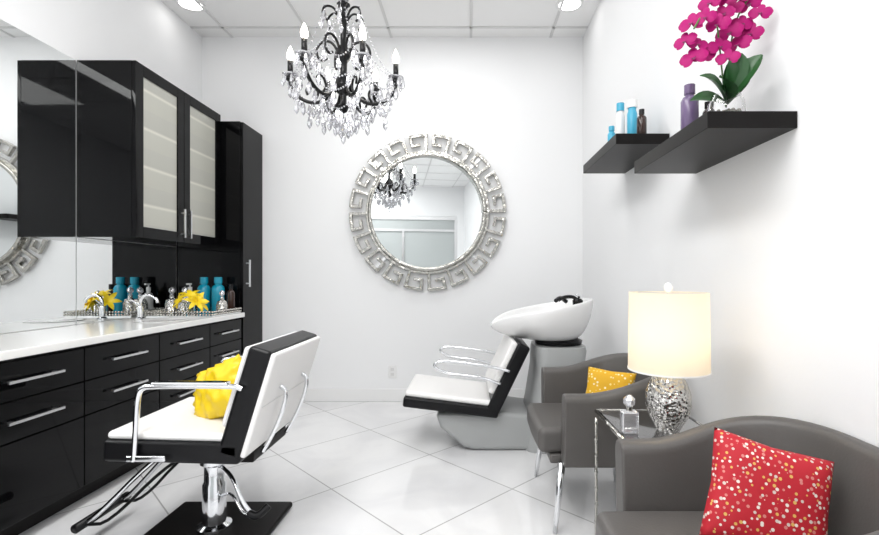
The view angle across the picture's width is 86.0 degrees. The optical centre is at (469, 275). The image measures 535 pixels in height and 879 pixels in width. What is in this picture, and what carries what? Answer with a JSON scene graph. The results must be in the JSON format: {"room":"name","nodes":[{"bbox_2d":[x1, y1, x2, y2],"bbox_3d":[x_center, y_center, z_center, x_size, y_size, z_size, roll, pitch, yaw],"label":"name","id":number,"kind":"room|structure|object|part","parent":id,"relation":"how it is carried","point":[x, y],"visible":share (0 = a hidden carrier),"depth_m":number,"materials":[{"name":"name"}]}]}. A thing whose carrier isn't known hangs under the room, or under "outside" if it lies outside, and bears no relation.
{"room":"salon","nodes":[
{"label":"salon","id":0,"kind":"room"},
{"bbox_2d":[0,0,201,333],"bbox_3d":[-2.194,-0.456,0.580,0.100,2.912,6.360,0,0,0],"label":"wall","id":1,"kind":"structure","parent":0,"point":[149,33],"depth_m":2.85,"materials":[{"name":"white paint"}]},
{"bbox_2d":[0,19,175,333],"bbox_3d":[-2.140,-0.453,1.960,0.006,1.433,2.920,0,0,0],"label":"wall mirror","id":2,"kind":"object","parent":1,"relation":"attached to","point":[50,276],"depth_m":2.38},
{"bbox_2d":[77,60,220,246],"bbox_3d":[-1.960,-0.692,2.986,0.350,0.960,0.873,0,0,0],"label":"wall cabinet","id":3,"kind":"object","parent":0,"point":[149,151],"depth_m":2.61,"materials":[{"name":"black wood"}]},
{"bbox_3d":[-1.825,-0.692,2.768,0.020,0.960,0.431,0,0,0],"label":"door frame","id":4,"kind":"part","parent":3,"relation":"part of","materials":[{"name":"black paint"}]},
{"bbox_3d":[-1.827,-0.692,2.768,0.008,0.836,0.307,0,0,0],"label":"frosted panel","id":5,"kind":"part","parent":3,"relation":"part of","materials":[{"name":"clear glass"}]},
{"bbox_3d":[-1.790,-0.330,2.953,0.010,0.180,0.010,0,0,0],"label":"handle","id":6,"kind":"part","parent":3,"relation":"part of","materials":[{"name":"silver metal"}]},
{"bbox_3d":[-1.790,-0.330,3.017,0.010,0.180,0.010,0,0,0],"label":"handle","id":7,"kind":"part","parent":3,"relation":"part of","materials":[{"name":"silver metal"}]},
{"bbox_3d":[-1.827,-0.692,3.204,0.008,0.836,0.310,0,0,0],"label":"frosted panel","id":8,"kind":"part","parent":3,"relation":"part of","materials":[{"name":"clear glass"}]},
{"bbox_3d":[-1.825,-0.692,3.204,0.020,0.960,0.434,0,0,0],"label":"door frame","id":9,"kind":"part","parent":3,"relation":"part of","materials":[{"name":"black paint"}]},
{"bbox_2d":[19,401,615,534],"bbox_3d":[-0.620,1.050,0.580,3.248,0.100,6.560,0,0,0],"label":"floor","id":10,"kind":"structure","parent":0,"point":[343,467],"depth_m":2.24,"materials":[{"name":"tile"}]},
{"bbox_2d":[0,312,244,534],"bbox_3d":[-1.889,0.632,1.962,0.507,0.735,2.925,0,0,0],"label":"base cabinet","id":11,"kind":"object","parent":10,"relation":"on","point":[64,389],"visible":0.7,"depth_m":2.02,"materials":[{"name":"black paint"}]},
{"bbox_2d":[0,312,244,360],"bbox_3d":[-1.891,0.281,1.962,0.502,0.033,2.925,0,0,0],"label":"countertop","id":12,"kind":"structure","parent":11,"relation":"on","point":[14,345],"depth_m":2.17,"materials":[{"name":"white stone"}]},
{"bbox_2d":[131,294,158,319],"bbox_3d":[-1.985,0.186,2.881,0.143,0.157,0.079,0,0,-25],"label":"sink faucet","id":13,"kind":"object","parent":12,"relation":"on","point":[140,310],"visible":0.99,"depth_m":2.87,"materials":[{"name":"silver metal"}]},
{"bbox_3d":[-1.968,0.151,2.880,0.123,0.087,0.017,0,0,0],"label":"spout","id":14,"kind":"part","parent":13,"relation":"part of","materials":[{"name":"silver metal"}]},
{"bbox_2d":[132,318,189,322],"bbox_3d":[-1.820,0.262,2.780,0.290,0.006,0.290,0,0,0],"label":"drop-in sink","id":15,"kind":"object","parent":12,"relation":"in","point":[154,320],"visible":1,"depth_m":2.77,"materials":[{"name":"white ceramic"}]},
{"bbox_2d":[144,307,241,316],"bbox_3d":[-1.875,0.245,3.215,0.446,0.040,0.385,0,0,0],"label":"tray","id":16,"kind":"object","parent":12,"relation":"on","point":[157,313],"visible":0.77,"depth_m":3.03,"materials":[{"name":"silver metal"}]},
{"bbox_2d":[165,287,177,313],"bbox_3d":[-2.030,0.165,3.200,0.079,0.186,0.079,0,0,-22],"label":"glass decanter","id":17,"kind":"object","parent":16,"relation":"on","point":[169,303],"visible":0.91,"depth_m":3.17,"materials":[{"name":"clear glass"}]},
{"bbox_2d":[178,287,189,313],"bbox_3d":[-1.950,0.165,3.215,0.079,0.186,0.079,0,0,-22],"label":"glass decanter","id":18,"kind":"object","parent":16,"relation":"on","point":[181,307],"visible":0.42,"depth_m":3.18,"materials":[{"name":"clear glass"}]},
{"bbox_2d":[186,283,191,297],"bbox_3d":[-1.991,0.155,3.339,0.056,0.206,0.058,0,0,42],"label":"pump bottle","id":19,"kind":"object","parent":16,"relation":"on","point":[189,284],"visible":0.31,"depth_m":3.33,"materials":[{"name":"white plastic"}]},
{"bbox_2d":[172,290,208,314],"bbox_3d":[-1.838,0.175,3.090,0.226,0.166,0.137,0,0,-17],"label":"lily arrangement","id":20,"kind":"object","parent":16,"relation":"on","point":[194,298],"visible":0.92,"depth_m":3.08,"materials":[{"name":"yellow plant"}]},
{"bbox_3d":[-1.875,0.262,3.215,0.430,0.006,0.370,0,0,0],"label":"plate","id":21,"kind":"part","parent":16,"relation":"part of","materials":[{"name":"silver metal"}]},
{"bbox_2d":[197,277,210,311],"bbox_3d":[-1.890,0.133,3.340,0.084,0.250,0.084,0,0,0],"label":"shampoo bottle","id":22,"kind":"object","parent":16,"relation":"on","point":[203,287],"visible":0.75,"depth_m":3.32,"materials":[{"name":"teal plastic"}]},
{"bbox_2d":[211,277,224,310],"bbox_3d":[-1.790,0.133,3.340,0.084,0.250,0.084,0,0,0],"label":"shampoo bottle","id":23,"kind":"object","parent":16,"relation":"on","point":[215,289],"visible":0.7,"depth_m":3.31,"materials":[{"name":"teal plastic"}]},
{"bbox_2d":[216,290,227,312],"bbox_3d":[-1.710,0.177,3.240,0.068,0.162,0.068,0,0,-22],"label":"glass decanter","id":24,"kind":"object","parent":16,"relation":"on","point":[221,304],"visible":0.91,"depth_m":3.22,"materials":[{"name":"clear glass"}]},
{"bbox_2d":[226,284,234,310],"bbox_3d":[-1.710,0.158,3.360,0.056,0.200,0.056,0,0,0],"label":"bottle","id":25,"kind":"object","parent":16,"relation":"on","point":[230,295],"visible":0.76,"depth_m":3.34,"materials":[{"name":"brown"}]},
{"bbox_2d":[70,330,319,534],"bbox_3d":[-1.045,0.618,1.820,0.784,0.762,0.554,0,0,0],"label":"chair","id":26,"kind":"object","parent":10,"relation":"on","point":[269,388],"visible":0.97,"depth_m":1.70,"materials":[{"name":"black leather"}]},
{"bbox_3d":[-1.075,0.606,1.559,0.130,0.020,0.012,0,0,0],"label":"arm rail","id":27,"kind":"part","parent":26,"relation":"part of","materials":[{"name":"silver metal"}]},
{"bbox_3d":[-0.938,0.485,1.559,0.373,0.260,0.018,0,0,0],"label":"arm","id":28,"kind":"part","parent":26,"relation":"part of","materials":[{"name":"silver metal"}]},
{"bbox_3d":[-1.004,0.594,1.820,0.461,0.085,0.490,0,0,0],"label":"seat","id":29,"kind":"part","parent":26,"relation":"part of","materials":[{"name":"white leather"}]},
{"bbox_2d":[193,354,241,418],"bbox_3d":[-0.955,0.438,1.791,0.327,0.292,0.123,0,0,29],"label":"satin pillow","id":30,"kind":"object","parent":26,"relation":"on","point":[208,403],"visible":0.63,"depth_m":1.74,"materials":[{"name":"yellow fabric"}]},
{"bbox_3d":[-1.000,0.986,1.805,0.470,0.027,0.460,0,0,0],"label":"plate","id":31,"kind":"part","parent":26,"relation":"part of","materials":[{"name":"black metal"}]},
{"bbox_3d":[-0.882,0.847,1.758,0.165,0.068,0.017,0,0,30],"label":"pump lever","id":32,"kind":"part","parent":26,"relation":"part of","materials":[{"name":"silver metal"}]},
{"bbox_3d":[-0.876,0.799,1.755,0.178,0.153,0.024,0,0,28],"label":"pump lever","id":33,"kind":"part","parent":26,"relation":"part of","materials":[{"name":"silver metal"}]},
{"bbox_3d":[-0.950,0.645,1.820,0.360,0.039,0.300,0,0,0],"label":"under frame","id":34,"kind":"part","parent":26,"relation":"part of","materials":[{"name":"black"}]},
{"bbox_3d":[-0.715,0.439,1.820,0.123,0.353,0.482,0,0,0],"label":"panel","id":35,"kind":"part","parent":26,"relation":"part of","materials":[{"name":"white leather"}]},
{"bbox_2d":[177,121,261,354],"bbox_3d":[-1.883,-0.065,3.594,0.517,2.130,0.328,0,0,0],"label":"tall cabinet","id":36,"kind":"object","parent":10,"relation":"on","point":[238,260],"visible":0.48,"depth_m":3.43,"materials":[{"name":"black paint"}]},
{"bbox_3d":[-1.630,-0.020,3.480,0.010,0.200,0.010,0,0,0],"label":"handle","id":37,"kind":"part","parent":36,"relation":"part of","materials":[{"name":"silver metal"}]},
{"bbox_3d":[-1.669,-0.113,3.595,0.021,2.025,0.320,0,0,0],"label":"door","id":38,"kind":"part","parent":36,"relation":"part of","materials":[{"name":"black paint"}]},
{"bbox_2d":[403,294,592,453],"bbox_3d":[0.185,0.553,2.880,1.126,0.891,0.547,0,0,0],"label":"chair","id":39,"kind":"object","parent":10,"relation":"on","point":[478,415],"visible":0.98,"depth_m":2.68,"materials":[{"name":"white leather"}]},
{"bbox_3d":[-0.108,0.738,2.880,0.540,0.122,0.500,0,0,0],"label":"seat","id":40,"kind":"part","parent":39,"relation":"part of","materials":[{"name":"leather"}]},
{"bbox_3d":[0.009,0.537,3.145,0.427,0.142,0.017,0,0,0],"label":"arm","id":41,"kind":"part","parent":39,"relation":"part of","materials":[{"name":"silver metal"}]},
{"bbox_3d":[0.009,0.537,2.615,0.427,0.142,0.017,0,0,0],"label":"arm","id":42,"kind":"part","parent":39,"relation":"part of","materials":[{"name":"silver metal"}]},
{"bbox_2d":[490,298,592,340],"bbox_3d":[0.435,0.263,2.880,0.630,0.255,0.490,0,0,0],"label":"basin","id":43,"kind":"object","parent":39,"relation":"in","point":[558,320],"depth_m":2.72,"materials":[{"name":"white ceramic"}]},
{"bbox_2d":[559,294,582,304],"bbox_3d":[0.613,0.144,2.864,0.158,0.072,0.096,0,0,0],"label":"tap","id":44,"kind":"object","parent":39,"relation":"on","point":[576,300],"depth_m":2.87,"materials":[{"name":"black metal"}]},
{"bbox_2d":[527,353,651,533],"bbox_3d":[0.562,0.686,2.085,0.585,0.628,0.625,0,0,0],"label":"leather armchair","id":45,"kind":"object","parent":10,"relation":"on","point":[562,426],"visible":0.55,"depth_m":1.83,"materials":[{"name":"grey leather"}]},
{"bbox_3d":[0.350,0.865,2.335,0.059,0.270,0.031,0,0,45],"label":"leg","id":46,"kind":"part","parent":45,"relation":"part of","materials":[{"name":"silver metal"}]},
{"bbox_2d":[527,403,561,452],"bbox_3d":[0.502,0.663,2.085,0.465,0.103,0.410,0,0,0],"label":"seat cushion","id":47,"kind":"object","parent":45,"relation":"on","point":[544,419],"depth_m":1.96,"materials":[{"name":"grey leather"}]},
{"bbox_3d":[0.510,0.732,2.085,0.380,0.037,0.420,0,0,0],"label":"seat rail","id":48,"kind":"part","parent":45,"relation":"part of","materials":[{"name":"grey leather"}]},
{"bbox_3d":[0.350,0.865,1.835,0.059,0.270,0.031,0,0,-45],"label":"leg","id":49,"kind":"part","parent":45,"relation":"part of","materials":[{"name":"silver metal"}]},
{"bbox_2d":[586,366,635,392],"bbox_3d":[0.622,0.509,2.100,0.223,0.180,0.098,0,0,31],"label":"patterned pillow","id":50,"kind":"object","parent":45,"relation":"on","point":[599,380],"visible":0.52,"depth_m":2.09,"materials":[{"name":"fabric"}]},
{"bbox_3d":[0.690,0.865,2.275,0.059,0.270,0.031,0,0,-45],"label":"leg","id":51,"kind":"part","parent":45,"relation":"part of","materials":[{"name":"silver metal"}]},
{"bbox_2d":[594,409,702,534],"bbox_3d":[0.613,0.744,1.560,0.316,0.511,0.345,0,0,0],"label":"glass side table","id":52,"kind":"object","parent":10,"relation":"on","point":[610,417],"visible":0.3,"depth_m":1.59,"materials":[{"name":"clear glass"}]},
{"bbox_2d":[620,395,638,432],"bbox_3d":[0.498,0.430,1.470,0.052,0.116,0.038,0,0,0],"label":"perfume bottle","id":53,"kind":"object","parent":52,"relation":"on","point":[629,417],"visible":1,"depth_m":1.45,"materials":[{"name":"white"}]},
{"bbox_3d":[0.613,0.493,1.560,0.288,0.008,0.318,0,0,0],"label":"glass","id":54,"kind":"part","parent":52,"relation":"part of","materials":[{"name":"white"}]},
{"bbox_2d":[627,283,711,433],"bbox_3d":[0.626,0.255,1.485,0.245,0.468,0.245,0,0,0],"label":"table lamp","id":55,"kind":"object","parent":52,"relation":"on","point":[669,331],"visible":0.99,"depth_m":1.40,"materials":[{"name":"white fabric"}]},
{"bbox_3d":[0.626,0.173,1.485,0.242,0.244,0.242,0,0,0],"label":"lamp shade","id":56,"kind":"part","parent":55,"relation":"part of","materials":[{"name":"fabric"}]},
{"bbox_2d":[596,415,878,534],"bbox_3d":[0.615,0.686,1.040,0.585,0.628,0.625,0,0,0],"label":"leather armchair","id":57,"kind":"object","parent":10,"relation":"on","point":[663,483],"visible":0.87,"depth_m":1.22,"materials":[{"name":"grey leather"}]},
{"bbox_2d":[596,511,703,534],"bbox_3d":[0.554,0.663,1.040,0.465,0.103,0.410,0,0,0],"label":"seat cushion","id":58,"kind":"object","parent":57,"relation":"on","point":[607,522],"depth_m":1.17,"materials":[{"name":"grey leather"}]},
{"bbox_2d":[699,427,833,534],"bbox_3d":[0.664,0.497,1.050,0.298,0.279,0.128,0,0,15],"label":"patterned pillow","id":59,"kind":"object","parent":57,"relation":"on","point":[756,488],"visible":1,"depth_m":1.02,"materials":[{"name":"fabric"}]},
{"bbox_2d":[161,0,599,36],"bbox_3d":[-0.620,-1.962,0.580,3.248,0.100,6.560,0,0,0],"label":"ceiling","id":60,"kind":"structure","parent":0,"point":[226,12],"depth_m":3.46,"materials":[{"name":"white tile"}]},
{"bbox_2d":[175,0,205,11],"bbox_3d":[-1.960,-1.908,3.300,0.190,0.008,0.190,0,0,0],"label":"recessed light","id":61,"kind":"object","parent":60,"relation":"in","point":[190,5],"visible":1,"depth_m":3.31,"materials":[{"name":"white"}]},
{"bbox_2d":[281,0,404,143],"bbox_3d":[-0.646,-1.291,2.400,0.547,1.239,0.627,0,0,-34],"label":"crystal chandelier","id":62,"kind":"object","parent":60,"relation":"hanging from","point":[342,84],"visible":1,"depth_m":2.36,"materials":[{"name":"black metal"}]},
{"bbox_3d":[-0.646,-1.125,2.400,0.096,0.590,0.096,0,0,0],"label":"stem","id":63,"kind":"part","parent":62,"relation":"part of","materials":[{"name":"black metal"}]},
{"bbox_2d":[190,0,587,37],"bbox_3d":[-0.620,-1.909,0.580,3.048,0.006,6.360,0,0,0],"label":"grid","id":64,"kind":"object","parent":60,"relation":"attached to","point":[220,26],"visible":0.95,"depth_m":3.60,"materials":[{"name":"white metal"}]},
{"bbox_2d":[556,0,583,11],"bbox_3d":[0.700,-1.908,3.300,0.190,0.008,0.190,0,0,0],"label":"recessed light","id":65,"kind":"object","parent":60,"relation":"in","point":[569,5],"visible":1,"depth_m":3.31,"materials":[{"name":"white"}]},
{"bbox_2d":[202,37,582,388],"bbox_3d":[-0.620,-0.456,3.810,3.248,2.912,0.100,0,0,0],"label":"wall","id":66,"kind":"structure","parent":0,"point":[517,102],"depth_m":3.76,"materials":[{"name":"white paint"}]},
{"bbox_2d":[388,365,395,377],"bbox_3d":[-0.620,0.765,3.755,0.064,0.100,0.008,0,0,0],"label":"wall outlet","id":67,"kind":"object","parent":66,"relation":"attached to","point":[391,368],"visible":1,"depth_m":3.75,"materials":[{"name":"white plastic"}]},
{"bbox_2d":[304,389,524,400],"bbox_3d":[-0.373,0.950,3.752,2.554,0.100,0.015,0,0,0],"label":"baseboard","id":68,"kind":"structure","parent":66,"relation":"attached to","point":[311,394],"depth_m":3.75,"materials":[{"name":"white"}]},
{"bbox_2d":[349,134,505,290],"bbox_3d":[-0.336,-0.504,3.720,1.244,1.244,0.078,0,0,0],"label":"mirror","id":69,"kind":"object","parent":66,"relation":"attached to","point":[427,212],"visible":1,"depth_m":3.72,"materials":[{"name":"silver metal"}]},
{"bbox_3d":[-0.336,-0.504,3.718,0.880,0.880,0.004,0,0,-5],"label":"glass","id":70,"kind":"part","parent":69,"relation":"part of","materials":[{"name":"white mirror"}]},
{"bbox_2d":[583,0,878,446],"bbox_3d":[0.954,-0.456,0.580,0.100,2.912,6.360,0,0,0],"label":"wall","id":71,"kind":"structure","parent":0,"point":[781,234],"depth_m":1.45,"materials":[{"name":"white paint"}]},
{"bbox_2d":[583,133,669,173],"bbox_3d":[0.781,-0.621,2.433,0.243,0.048,0.615,0,0,0],"label":"floating shelf","id":72,"kind":"object","parent":71,"relation":"attached to","point":[619,154],"visible":0.86,"depth_m":2.29,"materials":[{"name":"black wood"}]},
{"bbox_2d":[608,126,614,140],"bbox_3d":[0.735,-0.711,2.440,0.040,0.130,0.040,0,0,0],"label":"bottle","id":73,"kind":"object","parent":72,"relation":"on","point":[611,133],"visible":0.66,"depth_m":2.43,"materials":[{"name":"teal plastic"}]},
{"bbox_2d":[616,102,624,132],"bbox_3d":[0.755,-0.755,2.360,0.044,0.220,0.044,0,0,0],"label":"lotion bottle","id":74,"kind":"object","parent":72,"relation":"on","point":[620,118],"visible":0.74,"depth_m":2.34,"materials":[{"name":"white plastic"}]},
{"bbox_2d":[627,99,636,132],"bbox_3d":[0.790,-0.750,2.290,0.048,0.210,0.048,0,0,0],"label":"lotion bottle","id":75,"kind":"object","parent":72,"relation":"on","point":[631,103],"visible":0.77,"depth_m":2.27,"materials":[{"name":"teal plastic"}]},
{"bbox_2d":[637,109,646,132],"bbox_3d":[0.800,-0.711,2.190,0.044,0.130,0.044,0,0,0],"label":"bottle","id":76,"kind":"object","parent":72,"relation":"on","point":[641,119],"visible":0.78,"depth_m":2.17,"materials":[{"name":"brown"}]},
{"bbox_2d":[634,111,796,173],"bbox_3d":[0.779,-0.431,1.585,0.248,0.047,0.580,0,0,0],"label":"floating shelf","id":77,"kind":"object","parent":71,"relation":"attached to","point":[715,137],"visible":1,"depth_m":1.43,"materials":[{"name":"black wood"}]},
{"bbox_2d":[681,83,698,128],"bbox_3d":[0.715,-0.538,1.530,0.054,0.165,0.054,0,0,0],"label":"bottle","id":78,"kind":"object","parent":77,"relation":"on","point":[689,109],"visible":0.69,"depth_m":1.51,"materials":[{"name":"purple plastic"}]},
{"bbox_2d":[702,101,708,114],"bbox_3d":[0.775,-0.510,1.530,0.034,0.110,0.034,0,0,0],"label":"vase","id":79,"kind":"object","parent":77,"relation":"on","point":[707,102],"visible":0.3,"depth_m":1.52,"materials":[{"name":"silver"}]},
{"bbox_2d":[673,0,773,110],"bbox_3d":[0.748,-0.659,1.392,0.267,0.408,0.140,0,0,0],"label":"orchid","id":80,"kind":"object","parent":77,"relation":"on","point":[738,72],"visible":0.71,"depth_m":1.38,"materials":[{"name":"pink plant"}]}
]}

